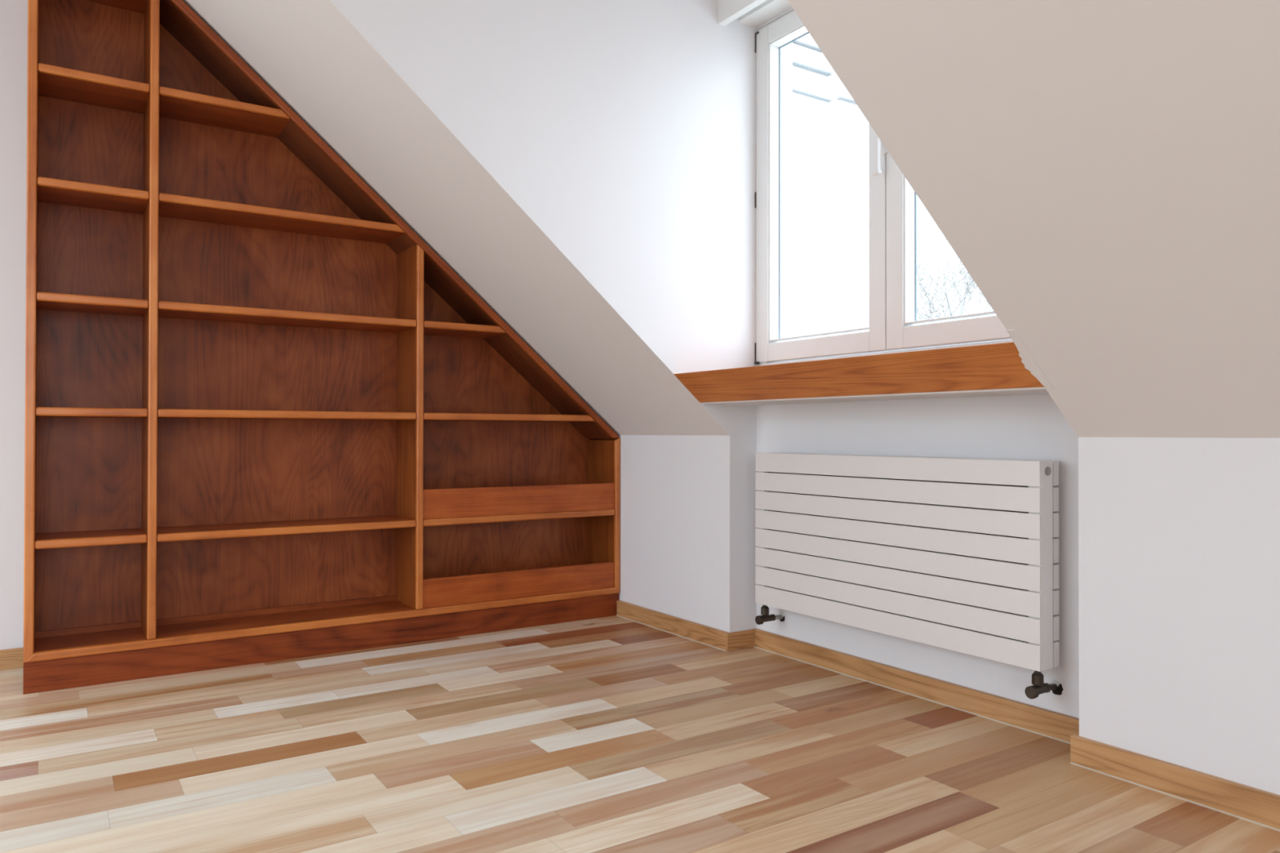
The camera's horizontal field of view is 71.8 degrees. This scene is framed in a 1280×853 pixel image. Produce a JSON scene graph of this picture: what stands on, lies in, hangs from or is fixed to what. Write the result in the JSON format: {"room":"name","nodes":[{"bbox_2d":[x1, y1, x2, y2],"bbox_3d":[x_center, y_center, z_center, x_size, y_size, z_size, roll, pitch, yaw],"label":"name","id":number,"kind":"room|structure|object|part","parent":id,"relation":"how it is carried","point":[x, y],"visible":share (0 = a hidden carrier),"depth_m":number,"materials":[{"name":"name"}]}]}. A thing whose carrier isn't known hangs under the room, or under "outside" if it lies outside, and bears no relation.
{"room":"empty attic room","nodes":[
{"label":"empty attic room","id":0,"kind":"room"},
{"bbox_2d":[0,0,27,649],"bbox_3d":[-2.551,-0.464,3.291,5.190,2.770,0.200,0,-1,-34],"label":"wall","id":1,"kind":"structure","parent":0,"point":[13,13],"depth_m":3.31,"materials":[{"name":"white paint"}]},
{"bbox_2d":[0,647,23,670],"bbox_3d":[-3.394,0.858,2.590,2.624,0.073,0.019,0,-1,-34],"label":"baseboard","id":2,"kind":"structure","parent":1,"relation":"attached to","point":[10,659],"depth_m":3.28,"materials":[{"name":"brown wood"}]},
{"bbox_2d":[182,0,729,435],"bbox_3d":[-0.922,-1.004,3.619,2.803,2.079,1.463,0,-1,-34],"label":"ceiling","id":3,"kind":"structure","parent":0,"point":[308,53],"depth_m":3.36,"materials":[{"name":"white paint"}]},
{"bbox_2d":[329,0,792,435],"bbox_3d":[-0.516,-1.008,3.009,2.802,2.079,0.002,0,-1,-34],"label":"wall","id":4,"kind":"structure","parent":0,"point":[624,131],"depth_m":3.32,"materials":[{"name":"white paint"}]},
{"bbox_2d":[717,0,766,26],"bbox_3d":[0.732,-1.736,2.966,0.036,0.221,1.464,0,-1,-34],"label":"trim","id":5,"kind":"structure","parent":4,"relation":"attached to","point":[728,11],"depth_m":3.49,"materials":[{"name":"white paint"}]},
{"bbox_2d":[673,342,1044,402],"bbox_3d":[0.711,-0.152,2.942,0.424,0.109,1.463,0,-1,-34],"label":"window sill","id":6,"kind":"structure","parent":4,"relation":"attached to","point":[993,366],"depth_m":2.68,"materials":[{"name":"brown wood"}]},
{"bbox_2d":[700,386,1048,405],"bbox_3d":[0.766,-0.095,2.978,0.293,0.005,1.464,0,-1,-34],"label":"trim","id":7,"kind":"structure","parent":4,"relation":"attached to","point":[1037,390],"depth_m":2.82,"materials":[{"name":"white paint"}]},
{"bbox_2d":[0,615,1279,852],"bbox_3d":[-0.514,0.883,0.523,5.132,0.001,6.650,0,-1,-34],"label":"floor","id":8,"kind":"structure","parent":0,"point":[615,734],"depth_m":2.36,"materials":[{"name":"brown wood"}]},
{"bbox_2d":[22,0,620,694],"bbox_3d":[-1.198,-0.466,3.804,2.364,2.747,0.439,0,-1,-34],"label":"bookcase","id":9,"kind":"object","parent":8,"relation":"on","point":[266,420],"visible":1,"depth_m":3.54,"materials":[{"name":"brown wood"}]},
{"bbox_3d":[-2.055,-0.527,2.986,0.029,2.641,0.022,0,-1,-34],"label":"edge trim","id":10,"kind":"part","parent":9,"relation":"part of","materials":[{"name":"orange wood"}]},
{"bbox_3d":[-2.177,-0.526,3.168,0.029,2.641,0.416,0,-1,-34],"label":"panel","id":11,"kind":"part","parent":9,"relation":"part of","materials":[{"name":"brown wood"}]},
{"bbox_3d":[-1.981,0.402,3.192,0.334,0.030,0.246,0,-1,-34],"label":"shelf","id":12,"kind":"part","parent":9,"relation":"part of","materials":[{"name":"brown wood"}]},
{"bbox_3d":[-1.907,0.401,3.081,0.334,0.030,0.022,0,-1,-34],"label":"edge trim","id":13,"kind":"part","parent":9,"relation":"part of","materials":[{"name":"orange wood"}]},
{"bbox_3d":[-1.980,-0.050,3.196,0.334,0.030,0.246,0,-1,-34],"label":"shelf","id":14,"kind":"part","parent":9,"relation":"part of","materials":[{"name":"brown wood"}]},
{"bbox_3d":[-1.906,-0.050,3.084,0.334,0.030,0.022,0,-1,-34],"label":"edge trim","id":15,"kind":"part","parent":9,"relation":"part of","materials":[{"name":"orange wood"}]},
{"bbox_3d":[-1.980,-0.440,3.199,0.334,0.030,0.246,0,-1,-34],"label":"shelf","id":16,"kind":"part","parent":9,"relation":"part of","materials":[{"name":"brown wood"}]},
{"bbox_3d":[-1.906,-0.440,3.087,0.334,0.030,0.022,0,-1,-34],"label":"edge trim","id":17,"kind":"part","parent":9,"relation":"part of","materials":[{"name":"orange wood"}]},
{"bbox_3d":[-1.979,-0.831,3.202,0.334,0.030,0.246,0,-1,-34],"label":"shelf","id":18,"kind":"part","parent":9,"relation":"part of","materials":[{"name":"brown wood"}]},
{"bbox_3d":[-1.905,-0.832,3.090,0.334,0.030,0.022,0,-1,-34],"label":"edge trim","id":19,"kind":"part","parent":9,"relation":"part of","materials":[{"name":"orange wood"}]},
{"bbox_3d":[-1.978,-1.218,3.204,0.334,0.030,0.246,0,-1,-34],"label":"shelf","id":20,"kind":"part","parent":9,"relation":"part of","materials":[{"name":"brown wood"}]},
{"bbox_3d":[-1.904,-1.218,3.093,0.334,0.030,0.022,0,-1,-34],"label":"edge trim","id":21,"kind":"part","parent":9,"relation":"part of","materials":[{"name":"orange wood"}]},
{"bbox_3d":[-1.978,-1.604,3.207,0.334,0.030,0.246,0,-1,-34],"label":"shelf","id":22,"kind":"part","parent":9,"relation":"part of","materials":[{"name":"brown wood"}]},
{"bbox_3d":[-1.753,-0.422,3.186,0.029,2.372,0.022,0,-1,-34],"label":"edge trim","id":23,"kind":"part","parent":9,"relation":"part of","materials":[{"name":"orange wood"}]},
{"bbox_3d":[-1.626,-1.215,3.439,0.454,0.030,0.246,0,-1,-34],"label":"shelf","id":24,"kind":"part","parent":9,"relation":"part of","materials":[{"name":"brown wood"}]},
{"bbox_3d":[-1.554,-1.216,3.326,0.450,0.030,0.022,0,-1,-34],"label":"edge trim","id":25,"kind":"part","parent":9,"relation":"part of","materials":[{"name":"orange wood"}]},
{"bbox_3d":[-1.159,0.785,3.735,2.309,0.031,0.248,0,-1,-34],"label":"panel","id":26,"kind":"part","parent":9,"relation":"part of","materials":[{"name":"brown wood"}]},
{"bbox_3d":[-1.436,-0.828,3.563,0.912,0.030,0.246,0,-1,-34],"label":"shelf","id":27,"kind":"part","parent":9,"relation":"part of","materials":[{"name":"brown wood"}]},
{"bbox_3d":[-1.364,-0.828,3.450,0.908,0.030,0.022,0,-1,-34],"label":"edge trim","id":28,"kind":"part","parent":9,"relation":"part of","materials":[{"name":"orange wood"}]},
{"bbox_3d":[-1.418,0.406,3.567,0.961,0.030,0.246,0,-1,-34],"label":"shelf","id":29,"kind":"part","parent":9,"relation":"part of","materials":[{"name":"brown wood"}]},
{"bbox_3d":[-1.344,0.405,3.455,0.961,0.030,0.022,0,-1,-34],"label":"edge trim","id":30,"kind":"part","parent":9,"relation":"part of","materials":[{"name":"orange wood"}]},
{"bbox_3d":[-1.417,-0.046,3.570,0.961,0.030,0.246,0,-1,-34],"label":"shelf","id":31,"kind":"part","parent":9,"relation":"part of","materials":[{"name":"brown wood"}]},
{"bbox_3d":[-1.416,-0.436,3.573,0.961,0.030,0.246,0,-1,-34],"label":"shelf","id":32,"kind":"part","parent":9,"relation":"part of","materials":[{"name":"brown wood"}]},
{"bbox_3d":[-1.343,-0.046,3.459,0.961,0.030,0.022,0,-1,-34],"label":"edge trim","id":33,"kind":"part","parent":9,"relation":"part of","materials":[{"name":"orange wood"}]},
{"bbox_3d":[-1.342,-0.437,3.462,0.961,0.030,0.022,0,-1,-34],"label":"edge trim","id":34,"kind":"part","parent":9,"relation":"part of","materials":[{"name":"orange wood"}]},
{"bbox_3d":[-1.085,0.784,3.621,2.359,0.031,0.023,0,-1,-34],"label":"edge trim","id":35,"kind":"part","parent":9,"relation":"part of","materials":[{"name":"orange wood"}]},
{"bbox_3d":[-1.111,-0.886,3.778,2.924,0.029,0.248,46,-24,-25],"label":"sloped panel","id":36,"kind":"part","parent":9,"relation":"part of","materials":[{"name":"brown wood"}]},
{"bbox_3d":[-1.037,-0.887,3.665,2.922,0.029,0.022,46,-24,-25],"label":"edge trim","id":37,"kind":"part","parent":9,"relation":"part of","materials":[{"name":"red wood"}]},
{"bbox_3d":[-0.930,0.001,3.731,0.029,1.537,0.022,0,-1,-34],"label":"edge trim","id":38,"kind":"part","parent":9,"relation":"part of","materials":[{"name":"orange wood"}]},
{"bbox_3d":[-0.832,-0.432,3.962,0.386,0.030,0.246,0,-1,-34],"label":"shelf","id":39,"kind":"part","parent":9,"relation":"part of","materials":[{"name":"brown wood"}]},
{"bbox_3d":[-0.759,-0.433,3.849,0.382,0.030,0.022,0,-1,-34],"label":"edge trim","id":40,"kind":"part","parent":9,"relation":"part of","materials":[{"name":"orange wood"}]},
{"bbox_3d":[-0.640,-0.041,4.087,0.848,0.030,0.246,0,-1,-34],"label":"shelf","id":41,"kind":"part","parent":9,"relation":"part of","materials":[{"name":"brown wood"}]},
{"bbox_3d":[-0.567,-0.041,3.974,0.844,0.030,0.022,0,-1,-34],"label":"edge trim","id":42,"kind":"part","parent":9,"relation":"part of","materials":[{"name":"orange wood"}]},
{"bbox_3d":[-0.521,0.410,4.002,0.956,0.030,0.022,0,-1,-34],"label":"edge trim","id":43,"kind":"part","parent":9,"relation":"part of","materials":[{"name":"orange wood"}]},
{"bbox_3d":[-0.186,0.430,4.384,0.026,0.754,0.248,0,-1,-34],"label":"panel","id":44,"kind":"part","parent":9,"relation":"part of","materials":[{"name":"brown wood"}]},
{"bbox_3d":[-0.111,0.430,4.272,0.026,0.752,0.022,0,-1,-34],"label":"edge trim","id":45,"kind":"part","parent":9,"relation":"part of","materials":[{"name":"orange wood"}]},
{"bbox_2d":[617,435,755,632],"bbox_3d":[0.101,0.487,4.289,0.342,0.891,1.463,0,-1,-34],"label":"wall","id":46,"kind":"structure","parent":0,"point":[687,508],"depth_m":3.81,"materials":[{"name":"white paint"}]},
{"bbox_2d":[616,600,728,651],"bbox_3d":[0.124,0.874,3.923,0.022,0.073,0.831,0,-1,-34],"label":"baseboard","id":47,"kind":"structure","parent":46,"relation":"attached to","point":[704,634],"depth_m":3.87,"materials":[{"name":"brown wood"}]},
{"bbox_2d":[756,7,793,30],"bbox_3d":[0.973,-1.750,3.127,0.200,0.190,1.464,0,-1,-34],"label":"wall","id":48,"kind":"structure","parent":0,"point":[790,9],"depth_m":3.59,"materials":[{"name":"white paint"}]},
{"bbox_2d":[737,0,791,27],"bbox_3d":[0.819,-1.754,3.024,0.172,0.184,1.464,0,-1,-34],"label":"trim","id":49,"kind":"structure","parent":48,"relation":"attached to","point":[768,10],"depth_m":3.55,"materials":[{"name":"white paint"}]},
{"bbox_2d":[754,9,1013,366],"bbox_3d":[0.896,-0.930,3.070,0.133,1.450,1.464,0,-1,-34],"label":"window","id":50,"kind":"structure","parent":48,"relation":"in","point":[892,201],"depth_m":3.15,"materials":[{"name":"white paint"}]},
{"bbox_3d":[0.695,-0.953,3.402,0.061,1.376,0.684,0,-1,-34],"label":"sash","id":51,"kind":"part","parent":50,"relation":"part of","materials":[{"name":"white paint"}]},
{"bbox_3d":[0.836,-0.981,3.087,0.052,0.209,0.034,0,-1,-34],"label":"handle","id":52,"kind":"part","parent":50,"relation":"part of","materials":[{"name":"white paint"}]},
{"bbox_3d":[1.077,-0.957,2.827,0.061,1.376,0.690,0,-1,-34],"label":"sash","id":53,"kind":"part","parent":50,"relation":"part of","materials":[{"name":"white paint"}]},
{"bbox_2d":[755,394,1079,718],"bbox_3d":[0.970,0.414,3.110,0.200,1.022,1.464,0,-1,-34],"label":"wall niche","id":54,"kind":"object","parent":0,"point":[1014,427],"visible":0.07,"depth_m":2.87,"materials":[{"name":"white paint"}]},
{"bbox_2d":[726,628,757,651],"bbox_3d":[0.417,0.872,3.612,0.160,0.073,0.010,0,-1,-34],"label":"baseboard","id":55,"kind":"structure","parent":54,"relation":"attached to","point":[744,639],"depth_m":3.60,"materials":[{"name":"brown wood"}]},
{"bbox_2d":[755,453,1062,699],"bbox_3d":[0.837,0.441,3.014,0.129,0.680,1.212,0,-1,-34],"label":"radiator","id":56,"kind":"object","parent":54,"relation":"attached to","point":[956,554],"visible":1,"depth_m":2.83,"materials":[{"name":"white metal"}]},
{"bbox_2d":[753,628,1079,743],"bbox_3d":[0.880,0.868,3.041,0.022,0.073,1.453,0,-1,-34],"label":"baseboard","id":57,"kind":"structure","parent":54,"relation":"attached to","point":[1034,719],"depth_m":2.91,"materials":[{"name":"brown wood"}]},
{"bbox_2d":[787,0,1078,437],"bbox_3d":[0.293,-1.016,1.792,2.802,2.079,0.002,0,-1,-34],"label":"wall","id":58,"kind":"structure","parent":0,"point":[788,0],"depth_m":2.00,"materials":[{"name":"white paint"}]},
{"bbox_2d":[1006,328,1053,389],"bbox_3d":[0.985,-0.171,2.244,0.176,0.151,0.038,0,-1,-34],"label":"trim","id":59,"kind":"structure","parent":58,"relation":"attached to","point":[1030,364],"depth_m":2.24,"materials":[{"name":"white paint"}]},
{"bbox_2d":[788,0,1279,438],"bbox_3d":[1.435,-1.028,0.074,2.803,2.079,4.123,0,-1,-34],"label":"ceiling","id":60,"kind":"structure","parent":0,"point":[1105,174],"depth_m":1.75,"materials":[{"name":"white paint"}]},
{"bbox_2d":[1078,437,1279,795],"bbox_3d":[2.458,0.464,0.744,0.342,0.891,4.123,0,-1,-34],"label":"wall","id":61,"kind":"structure","parent":0,"point":[1179,538],"depth_m":2.15,"materials":[{"name":"white paint"}]},
{"bbox_2d":[1070,734,1279,831],"bbox_3d":[2.247,0.852,0.730,0.022,0.073,3.937,0,-1,-34],"label":"baseboard","id":62,"kind":"structure","parent":61,"relation":"attached to","point":[1251,804],"depth_m":2.13,"materials":[{"name":"brown wood"}]},
{"label":"outside","id":63,"kind":"structure","parent":0,"visible":0},
{"bbox_3d":[13.382,7.191,18.456,37.200,0.300,44.000,0,-1,-34],"label":"ground","id":64,"kind":"structure","parent":63,"visible":0},
{"bbox_2d":[791,33,869,340],"bbox_3d":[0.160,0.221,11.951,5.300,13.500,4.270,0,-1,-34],"label":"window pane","id":65,"kind":"structure","parent":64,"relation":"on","point":[829,127],"depth_m":11.15,"materials":[{"name":"clear glass"}]},
{"bbox_3d":[1.274,-4.705,10.323,5.300,0.020,0.270,0,-1,-34],"label":"cornice","id":66,"kind":"part","parent":65,"relation":"part of","materials":[{"name":"grey stone"}]},
{"bbox_3d":[1.274,-4.915,10.324,5.300,0.400,0.270,0,-1,-34],"label":"cornice","id":67,"kind":"part","parent":65,"relation":"part of","materials":[{"name":"white"}]},
{"bbox_3d":[1.261,-4.585,10.341,5.300,0.220,0.225,0,-1,-34],"label":"cornice","id":68,"kind":"part","parent":65,"relation":"part of","materials":[{"name":"white"}]},
{"bbox_3d":[1.261,-4.460,10.340,5.300,0.030,0.225,0,-1,-34],"label":"cornice","id":69,"kind":"part","parent":65,"relation":"part of","materials":[{"name":"grey stone"}]},
{"bbox_3d":[1.251,-4.236,10.352,5.300,0.012,0.190,0,-1,-34],"label":"cornice","id":70,"kind":"part","parent":65,"relation":"part of","materials":[{"name":"grey stone"}]},
{"bbox_3d":[1.257,-4.185,10.344,5.300,0.090,0.210,0,-1,-34],"label":"cornice","id":71,"kind":"part","parent":65,"relation":"part of","materials":[{"name":"white"}]},
{"bbox_3d":[1.257,-4.130,10.343,5.300,0.020,0.210,0,-1,-34],"label":"cornice","id":72,"kind":"part","parent":65,"relation":"part of","materials":[{"name":"grey stone"}]},
{"bbox_2d":[800,157,994,324],"bbox_3d":[3.403,2.004,8.893,3.687,9.898,3.367,0,-1,-34],"label":"tree","id":73,"kind":"object","parent":64,"relation":"on","point":[972,284],"visible":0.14,"depth_m":8.60,"materials":[{"name":"grey plant"}]}
]}

